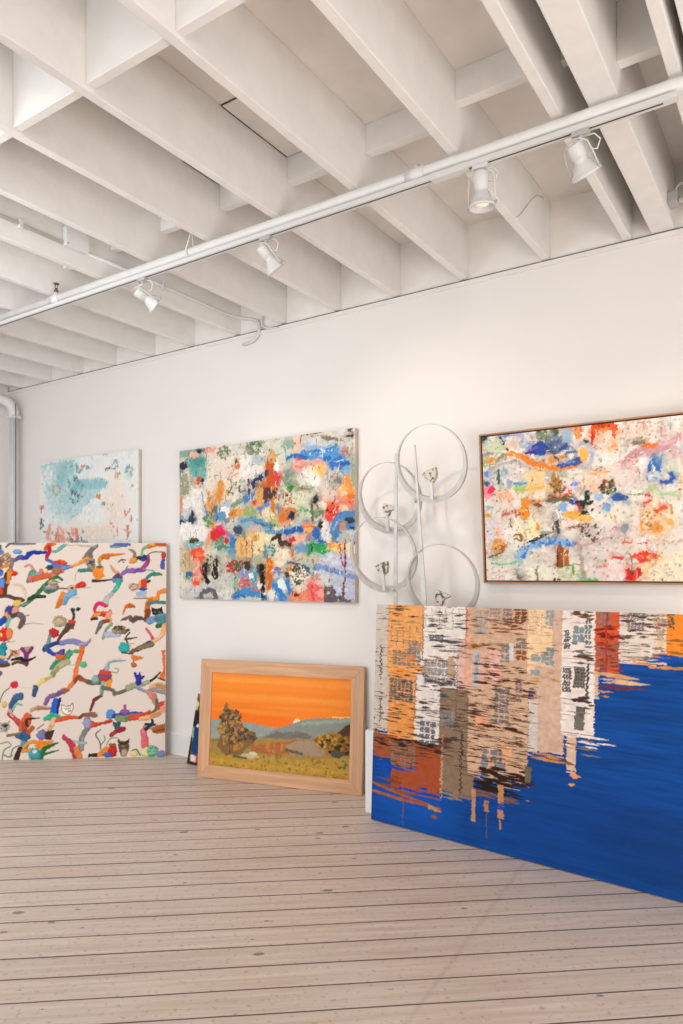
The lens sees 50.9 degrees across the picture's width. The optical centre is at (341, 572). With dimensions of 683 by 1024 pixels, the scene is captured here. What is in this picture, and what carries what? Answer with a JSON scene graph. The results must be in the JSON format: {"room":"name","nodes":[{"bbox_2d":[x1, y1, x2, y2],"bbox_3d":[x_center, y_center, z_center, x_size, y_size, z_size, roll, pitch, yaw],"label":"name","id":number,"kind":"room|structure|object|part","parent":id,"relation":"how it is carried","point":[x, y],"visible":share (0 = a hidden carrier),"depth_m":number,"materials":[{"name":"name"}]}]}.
{"room":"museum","nodes":[
{"label":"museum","id":0,"kind":"room"},
{"bbox_2d":[0,384,7,542],"bbox_3d":[-5.517,-0.343,4.272,0.200,3.685,7.390,0,0,34],"label":"wall","id":1,"kind":"structure","parent":0,"point":[3,388],"depth_m":7.25,"materials":[{"name":"white paint"}]},
{"bbox_2d":[0,394,20,542],"bbox_3d":[-3.481,-0.135,6.935,0.703,3.268,0.203,0,0,-35],"label":"pipe","id":2,"kind":"object","parent":1,"relation":"attached to","point":[8,402],"visible":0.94,"depth_m":7.04,"materials":[{"name":"white metal"}]},
{"bbox_2d":[15,404,15,542],"bbox_3d":[-3.198,-0.081,7.044,0.013,3.159,0.009,0,0,34],"label":"wire","id":3,"kind":"object","parent":2,"relation":"attached to","point":[15,404],"visible":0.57,"depth_m":7.04,"materials":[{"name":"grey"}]},
{"bbox_2d":[0,753,682,1023],"bbox_3d":[-1.290,1.550,1.545,10.260,0.100,7.540,0,0,34],"label":"floor","id":4,"kind":"structure","parent":0,"point":[134,890],"depth_m":3.15,"materials":[{"name":"beige wood"}]},
{"bbox_2d":[0,543,166,759],"bbox_3d":[-2.316,0.626,5.836,1.750,1.747,0.106,0,0,-5],"label":"painting","id":5,"kind":"object","parent":4,"relation":"on","point":[83,625],"visible":1,"depth_m":5.84,"materials":[{"name":"paint"}]},
{"bbox_2d":[187,694,199,765],"bbox_3d":[-0.968,1.232,5.562,0.500,0.536,0.142,0,0,34],"label":"painting","id":6,"kind":"object","parent":4,"relation":"on","point":[193,748],"visible":0.16,"depth_m":5.65,"materials":[{"name":"paint"}]},
{"bbox_2d":[197,659,365,795],"bbox_3d":[-0.448,1.069,5.093,1.282,0.862,0.090,0,0,21],"label":"framed landscape painting","id":7,"kind":"object","parent":4,"relation":"on","point":[292,725],"visible":1,"depth_m":5.07,"materials":[{"name":"paint"}]},
{"bbox_2d":[365,728,372,812],"bbox_3d":[0.513,1.242,4.463,0.656,0.515,0.333,0,0,34],"label":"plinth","id":8,"kind":"object","parent":4,"relation":"on","point":[369,732],"visible":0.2,"depth_m":4.49,"materials":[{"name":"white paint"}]},
{"bbox_2d":[350,424,479,606],"bbox_3d":[0.445,0.047,4.481,0.891,1.876,0.238,0,0,41],"label":"sculpture","id":9,"kind":"object","parent":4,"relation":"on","point":[431,475],"visible":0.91,"depth_m":4.45,"materials":[{"name":"metal"}]},
{"bbox_3d":[0.270,0.052,4.567,0.020,0.111,0.010,0,0,34],"label":"stem","id":10,"kind":"part","parent":9,"relation":"part of","materials":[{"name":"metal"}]},
{"bbox_3d":[0.300,-0.328,4.661,0.020,0.112,0.010,0,0,34],"label":"stem","id":11,"kind":"part","parent":9,"relation":"part of","materials":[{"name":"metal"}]},
{"bbox_3d":[0.342,0.111,4.579,0.033,1.747,0.010,0,0,34],"label":"post","id":12,"kind":"part","parent":9,"relation":"part of","materials":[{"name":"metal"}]},
{"bbox_3d":[0.510,0.097,4.383,0.154,1.775,0.012,0,0,34],"label":"post","id":13,"kind":"part","parent":9,"relation":"part of","materials":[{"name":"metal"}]},
{"bbox_3d":[0.545,-0.504,4.329,0.020,0.119,0.010,0,0,34],"label":"stem","id":14,"kind":"part","parent":9,"relation":"part of","materials":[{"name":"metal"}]},
{"bbox_2d":[371,604,682,902],"bbox_3d":[0.988,0.844,3.770,2.000,1.304,0.099,0,0,39],"label":"painting","id":15,"kind":"object","parent":4,"relation":"on","point":[550,738],"visible":1,"depth_m":3.71,"materials":[{"name":"paint"}]},
{"bbox_2d":[0,0,682,257],"bbox_3d":[-1.290,-2.232,1.545,10.260,0.095,7.540,0,0,34],"label":"ceiling","id":16,"kind":"structure","parent":0,"point":[464,32],"depth_m":3.19,"materials":[{"name":"white paint"}]},
{"bbox_2d":[0,131,11,143],"bbox_3d":[-1.580,-2.023,3.162,0.437,0.323,0.040,0,0,34],"label":"ceiling beam","id":17,"kind":"structure","parent":16,"relation":"attached to","point":[4,137],"depth_m":3.07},
{"bbox_2d":[0,370,23,387],"bbox_3d":[-5.238,-2.014,4.093,0.043,0.342,7.402,0,0,34],"label":"ceiling beam","id":18,"kind":"structure","parent":16,"relation":"attached to","point":[6,378],"depth_m":7.06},
{"bbox_2d":[0,353,51,381],"bbox_3d":[-4.855,-2.014,3.838,0.043,0.342,7.402,0,0,34],"label":"ceiling beam","id":19,"kind":"structure","parent":16,"relation":"attached to","point":[8,363],"depth_m":6.67,"materials":[{"name":"white wood"}]},
{"bbox_2d":[0,333,82,373],"bbox_3d":[-4.456,-2.015,3.572,0.043,0.341,7.402,0,0,34],"label":"ceiling beam","id":20,"kind":"structure","parent":16,"relation":"attached to","point":[9,345],"depth_m":6.27,"materials":[{"name":"white wood"}]},
{"bbox_2d":[13,51,81,131],"bbox_3d":[-1.182,-2.023,2.897,0.435,0.323,0.040,0,0,34],"label":"ceiling beam","id":21,"kind":"structure","parent":16,"relation":"attached to","point":[37,94],"depth_m":2.92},
{"bbox_2d":[0,308,115,365],"bbox_3d":[-4.069,-2.014,3.314,0.043,0.342,7.402,0,0,34],"label":"ceiling beam","id":22,"kind":"structure","parent":16,"relation":"attached to","point":[32,330],"depth_m":5.92,"materials":[{"name":"white wood"}]},
{"bbox_2d":[0,279,154,355],"bbox_3d":[-3.653,-2.014,3.036,0.043,0.343,7.402,0,0,34],"label":"ceiling beam","id":23,"kind":"structure","parent":16,"relation":"attached to","point":[71,317],"depth_m":5.52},
{"bbox_2d":[0,240,194,346],"bbox_3d":[-3.262,-2.015,2.776,0.043,0.341,7.402,0,0,34],"label":"ceiling beam","id":24,"kind":"structure","parent":16,"relation":"attached to","point":[19,266],"depth_m":5.03,"materials":[{"name":"white wood"}]},
{"bbox_2d":[111,246,121,252],"bbox_3d":[-1.279,-2.115,4.457,0.412,0.140,0.050,0,0,34],"label":"ceiling beam","id":25,"kind":"structure","parent":16,"relation":"attached to","point":[114,249],"depth_m":4.54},
{"bbox_2d":[0,194,239,335],"bbox_3d":[-2.854,-2.016,2.504,0.043,0.338,7.402,0,0,34],"label":"ceiling beam","id":26,"kind":"structure","parent":16,"relation":"attached to","point":[25,239],"depth_m":4.50,"materials":[{"name":"white wood"}]},
{"bbox_2d":[63,225,88,253],"bbox_3d":[-1.595,-1.996,4.304,0.050,0.125,0.158,0,0,34],"label":"junction box","id":27,"kind":"object","parent":26,"relation":"attached to","point":[76,240],"visible":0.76,"depth_m":4.28,"materials":[{"name":"white paint"}]},
{"bbox_2d":[0,213,278,345],"bbox_3d":[-1.923,-1.861,3.497,0.401,0.239,4.687,0,0,34],"label":"conduit","id":28,"kind":"object","parent":26,"relation":"attached to","point":[20,224],"visible":0.98,"depth_m":4.87,"materials":[{"name":"white metal"}]},
{"bbox_2d":[86,0,170,88],"bbox_3d":[-0.780,-2.023,2.629,0.440,0.323,0.040,0,0,34],"label":"ceiling beam","id":29,"kind":"structure","parent":16,"relation":"attached to","point":[117,40],"depth_m":2.65,"materials":[{"name":"white wood"}]},
{"bbox_2d":[0,137,286,323],"bbox_3d":[-2.475,-2.016,2.252,0.043,0.338,7.402,0,0,34],"label":"ceiling beam","id":30,"kind":"structure","parent":16,"relation":"attached to","point":[30,178],"depth_m":4.04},
{"bbox_2d":[0,43,339,310],"bbox_3d":[-2.076,-2.016,1.986,0.043,0.338,7.402,0,0,34],"label":"ceiling beam","id":31,"kind":"structure","parent":16,"relation":"attached to","point":[82,136],"depth_m":3.63,"materials":[{"name":"white wood"}]},
{"bbox_2d":[160,217,181,233],"bbox_3d":[-0.890,-2.115,4.198,0.437,0.140,0.050,0,0,34],"label":"ceiling beam","id":32,"kind":"structure","parent":16,"relation":"attached to","point":[166,227],"depth_m":4.28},
{"bbox_2d":[0,0,399,296],"bbox_3d":[-1.677,-2.014,1.720,0.045,0.342,7.402,0,0,34],"label":"ceiling beam","id":33,"kind":"structure","parent":16,"relation":"attached to","point":[151,97],"depth_m":3.21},
{"bbox_2d":[182,160,219,184],"bbox_3d":[-0.657,-2.182,3.845,0.257,0.008,0.282,0,0,34],"label":"ceiling panel","id":34,"kind":"object","parent":16,"relation":"attached to","point":[182,160],"visible":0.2,"depth_m":3.91,"materials":[{"name":"grey"}]},
{"bbox_2d":[176,0,246,36],"bbox_3d":[-0.361,-2.023,2.350,0.476,0.323,0.040,0,0,34],"label":"ceiling beam","id":35,"kind":"structure","parent":16,"relation":"attached to","point":[191,15],"depth_m":2.42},
{"bbox_2d":[220,185,248,211],"bbox_3d":[-0.491,-2.115,3.933,0.435,0.140,0.050,0,0,34],"label":"ceiling beam","id":36,"kind":"structure","parent":16,"relation":"attached to","point":[229,201],"depth_m":4.00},
{"bbox_2d":[221,97,300,156],"bbox_3d":[-0.310,-2.182,3.481,0.277,0.008,0.502,0,0,34],"label":"ceiling panel","id":37,"kind":"object","parent":16,"relation":"attached to","point":[235,107],"visible":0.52,"depth_m":3.50,"materials":[{"name":"grey"}]},
{"bbox_2d":[117,0,467,280],"bbox_3d":[-1.274,-2.015,1.451,0.045,0.340,7.402,0,0,34],"label":"ceiling beam","id":38,"kind":"structure","parent":16,"relation":"attached to","point":[236,49],"depth_m":3.08,"materials":[{"name":"white wood"}]},
{"bbox_2d":[287,151,328,186],"bbox_3d":[-0.090,-2.115,3.665,0.440,0.140,0.050,0,0,34],"label":"ceiling beam","id":39,"kind":"structure","parent":16,"relation":"attached to","point":[301,168],"depth_m":3.72,"materials":[{"name":"white wood"}]},
{"bbox_2d":[0,90,678,327],"bbox_3d":[-1.309,-1.756,4.342,6.125,0.027,0.044,0,0,34],"label":"track","id":40,"kind":"object","parent":16,"relation":"hanging from","point":[672,97],"visible":1,"depth_m":3.31,"materials":[{"name":"white metal"}]},
{"bbox_2d":[134,276,160,312],"bbox_3d":[-1.156,-1.659,4.318,0.181,0.174,0.165,0,0,34],"label":"track spotlight","id":41,"kind":"object","parent":40,"relation":"attached to","point":[151,301],"visible":1,"depth_m":4.29,"materials":[{"name":"grey plastic"}]},
{"bbox_2d":[257,234,285,276],"bbox_3d":[-0.364,-1.655,3.778,0.155,0.183,0.152,0,0,34],"label":"track spotlight","id":42,"kind":"object","parent":40,"relation":"attached to","point":[273,263],"visible":1,"depth_m":3.74,"materials":[{"name":"grey plastic"}]},
{"bbox_2d":[467,161,498,213],"bbox_3d":[0.604,-1.654,3.085,0.116,0.184,0.117,0,0,-8],"label":"track spotlight","id":43,"kind":"object","parent":40,"relation":"attached to","point":[482,201],"visible":1,"depth_m":3.05,"materials":[{"name":"white metal"}]},
{"bbox_3d":[0.637,-1.697,3.057,0.066,0.068,0.009,0,0,25],"label":"lamp cord","id":44,"kind":"part","parent":43,"relation":"part of","materials":[{"name":"white plastic"}]},
{"bbox_2d":[563,127,601,183],"bbox_3d":[0.974,-1.658,2.884,0.154,0.177,0.147,0,0,34],"label":"track spotlight","id":45,"kind":"object","parent":40,"relation":"attached to","point":[584,166],"visible":1,"depth_m":2.85,"materials":[{"name":"white plastic"}]},
{"bbox_3d":[0.987,-1.697,2.824,0.066,0.068,0.009,0,0,25],"label":"lamp cord","id":46,"kind":"part","parent":45,"relation":"part of","materials":[{"name":"white plastic"}]},
{"bbox_2d":[366,108,429,157],"bbox_3d":[0.329,-2.115,3.386,0.476,0.140,0.050,0,0,34],"label":"ceiling beam","id":47,"kind":"structure","parent":16,"relation":"attached to","point":[400,128],"depth_m":3.42,"materials":[{"name":"white wood"}]},
{"bbox_2d":[311,0,549,260],"bbox_3d":[-0.840,-2.014,1.162,0.045,0.341,7.402,0,0,34],"label":"ceiling beam","id":48,"kind":"structure","parent":16,"relation":"attached to","point":[386,34],"depth_m":2.93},
{"bbox_2d":[514,194,544,218],"bbox_3d":[1.032,-1.999,3.926,0.006,0.319,0.482,0,0,34],"label":"loose cable","id":49,"kind":"object","parent":48,"relation":"attached to","point":[537,194],"visible":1,"depth_m":3.89,"materials":[{"name":"white paint"}]},
{"bbox_2d":[455,48,528,107],"bbox_3d":[0.677,-2.115,3.028,0.411,0.140,0.050,0,0,34],"label":"ceiling beam","id":50,"kind":"structure","parent":16,"relation":"attached to","point":[496,73],"depth_m":3.04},
{"bbox_2d":[481,0,631,240],"bbox_3d":[-0.461,-2.014,0.909,0.045,0.342,7.402,0,0,34],"label":"ceiling beam","id":51,"kind":"structure","parent":16,"relation":"attached to","point":[522,24],"depth_m":2.82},
{"bbox_2d":[560,50,567,67],"bbox_3d":[0.928,-2.115,2.860,0.103,0.140,0.050,0,0,34],"label":"ceiling beam","id":52,"kind":"structure","parent":16,"relation":"attached to","point":[562,59],"depth_m":2.87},
{"bbox_2d":[536,0,674,233],"bbox_3d":[-0.309,-2.014,0.808,0.114,0.342,7.402,0,0,34],"label":"ceiling beam","id":53,"kind":"structure","parent":16,"relation":"attached to","point":[584,31],"depth_m":2.83,"materials":[{"name":"white wood"}]},
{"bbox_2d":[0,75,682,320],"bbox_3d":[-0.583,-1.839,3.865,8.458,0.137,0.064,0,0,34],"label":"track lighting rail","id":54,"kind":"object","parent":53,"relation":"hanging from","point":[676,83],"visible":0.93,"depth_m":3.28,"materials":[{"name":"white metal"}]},
{"bbox_2d":[185,233,193,256],"bbox_3d":[-0.841,-1.863,4.043,0.050,0.196,0.072,0,0,18],"label":"hanger","id":55,"kind":"object","parent":54,"relation":"attached to","point":[190,233],"visible":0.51,"depth_m":4.02,"materials":[{"name":"white paint"}]},
{"bbox_2d":[667,181,682,209],"bbox_3d":[1.782,-1.940,3.632,0.237,0.111,0.092,0,0,30],"label":"fitting","id":56,"kind":"object","parent":53,"relation":"attached to","point":[674,200],"visible":1,"depth_m":3.65,"materials":[{"name":"grey plastic"}]},
{"bbox_2d":[617,0,660,68],"bbox_3d":[1.140,-2.070,2.719,0.178,0.230,0.050,0,0,34],"label":"ceiling beam","id":57,"kind":"structure","parent":16,"relation":"attached to","point":[637,42],"depth_m":2.72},
{"bbox_2d":[645,0,682,122],"bbox_3d":[-0.095,-2.014,0.665,0.045,0.342,7.402,0,0,34],"label":"ceiling beam","id":58,"kind":"structure","parent":16,"relation":"attached to","point":[663,14],"depth_m":2.50,"materials":[{"name":"white wood"}]},
{"bbox_2d":[674,0,682,32],"bbox_3d":[-0.030,-2.016,0.622,0.043,0.337,7.402,0,0,34],"label":"ceiling beam","id":59,"kind":"structure","parent":16,"relation":"attached to","point":[679,3],"depth_m":2.36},
{"bbox_2d":[8,164,682,763],"bbox_3d":[0.759,-0.343,4.619,10.260,3.685,0.150,0,0,34],"label":"wall","id":60,"kind":"structure","parent":0,"point":[599,337],"depth_m":4.77,"materials":[{"name":"white paint"}]},
{"bbox_2d":[40,449,141,542],"bbox_3d":[-2.316,-0.562,6.553,1.408,0.995,0.038,0,0,34],"label":"abstract painting","id":61,"kind":"object","parent":60,"relation":"attached to","point":[96,498],"visible":0.69,"depth_m":6.49,"materials":[{"name":"paint"}]},
{"bbox_2d":[166,729,364,791],"bbox_3d":[0.796,1.405,4.495,10.060,0.190,0.016,0,0,34],"label":"baseboard","id":62,"kind":"structure","parent":60,"relation":"attached to","point":[177,743],"depth_m":5.91,"materials":[{"name":"paint"}]},
{"bbox_2d":[179,428,357,602],"bbox_3d":[-0.603,-0.395,5.410,1.700,1.203,0.045,0,0,34],"label":"abstract painting","id":63,"kind":"object","parent":60,"relation":"attached to","point":[275,519],"visible":1,"depth_m":5.32,"materials":[{"name":"paint"}]},
{"bbox_2d":[7,227,682,394],"bbox_3d":[0.798,-1.820,4.497,10.060,0.028,0.010,0,0,34],"label":"trim","id":64,"kind":"structure","parent":60,"relation":"attached to","point":[677,231],"depth_m":4.76,"materials":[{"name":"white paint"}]},
{"bbox_2d":[479,412,682,584],"bbox_3d":[1.438,-0.388,3.998,1.385,0.900,0.124,0,0,34],"label":"framed abstract painting","id":65,"kind":"object","parent":60,"relation":"attached to","point":[597,502],"visible":1,"depth_m":4.03,"materials":[{"name":"paint"}]}
]}

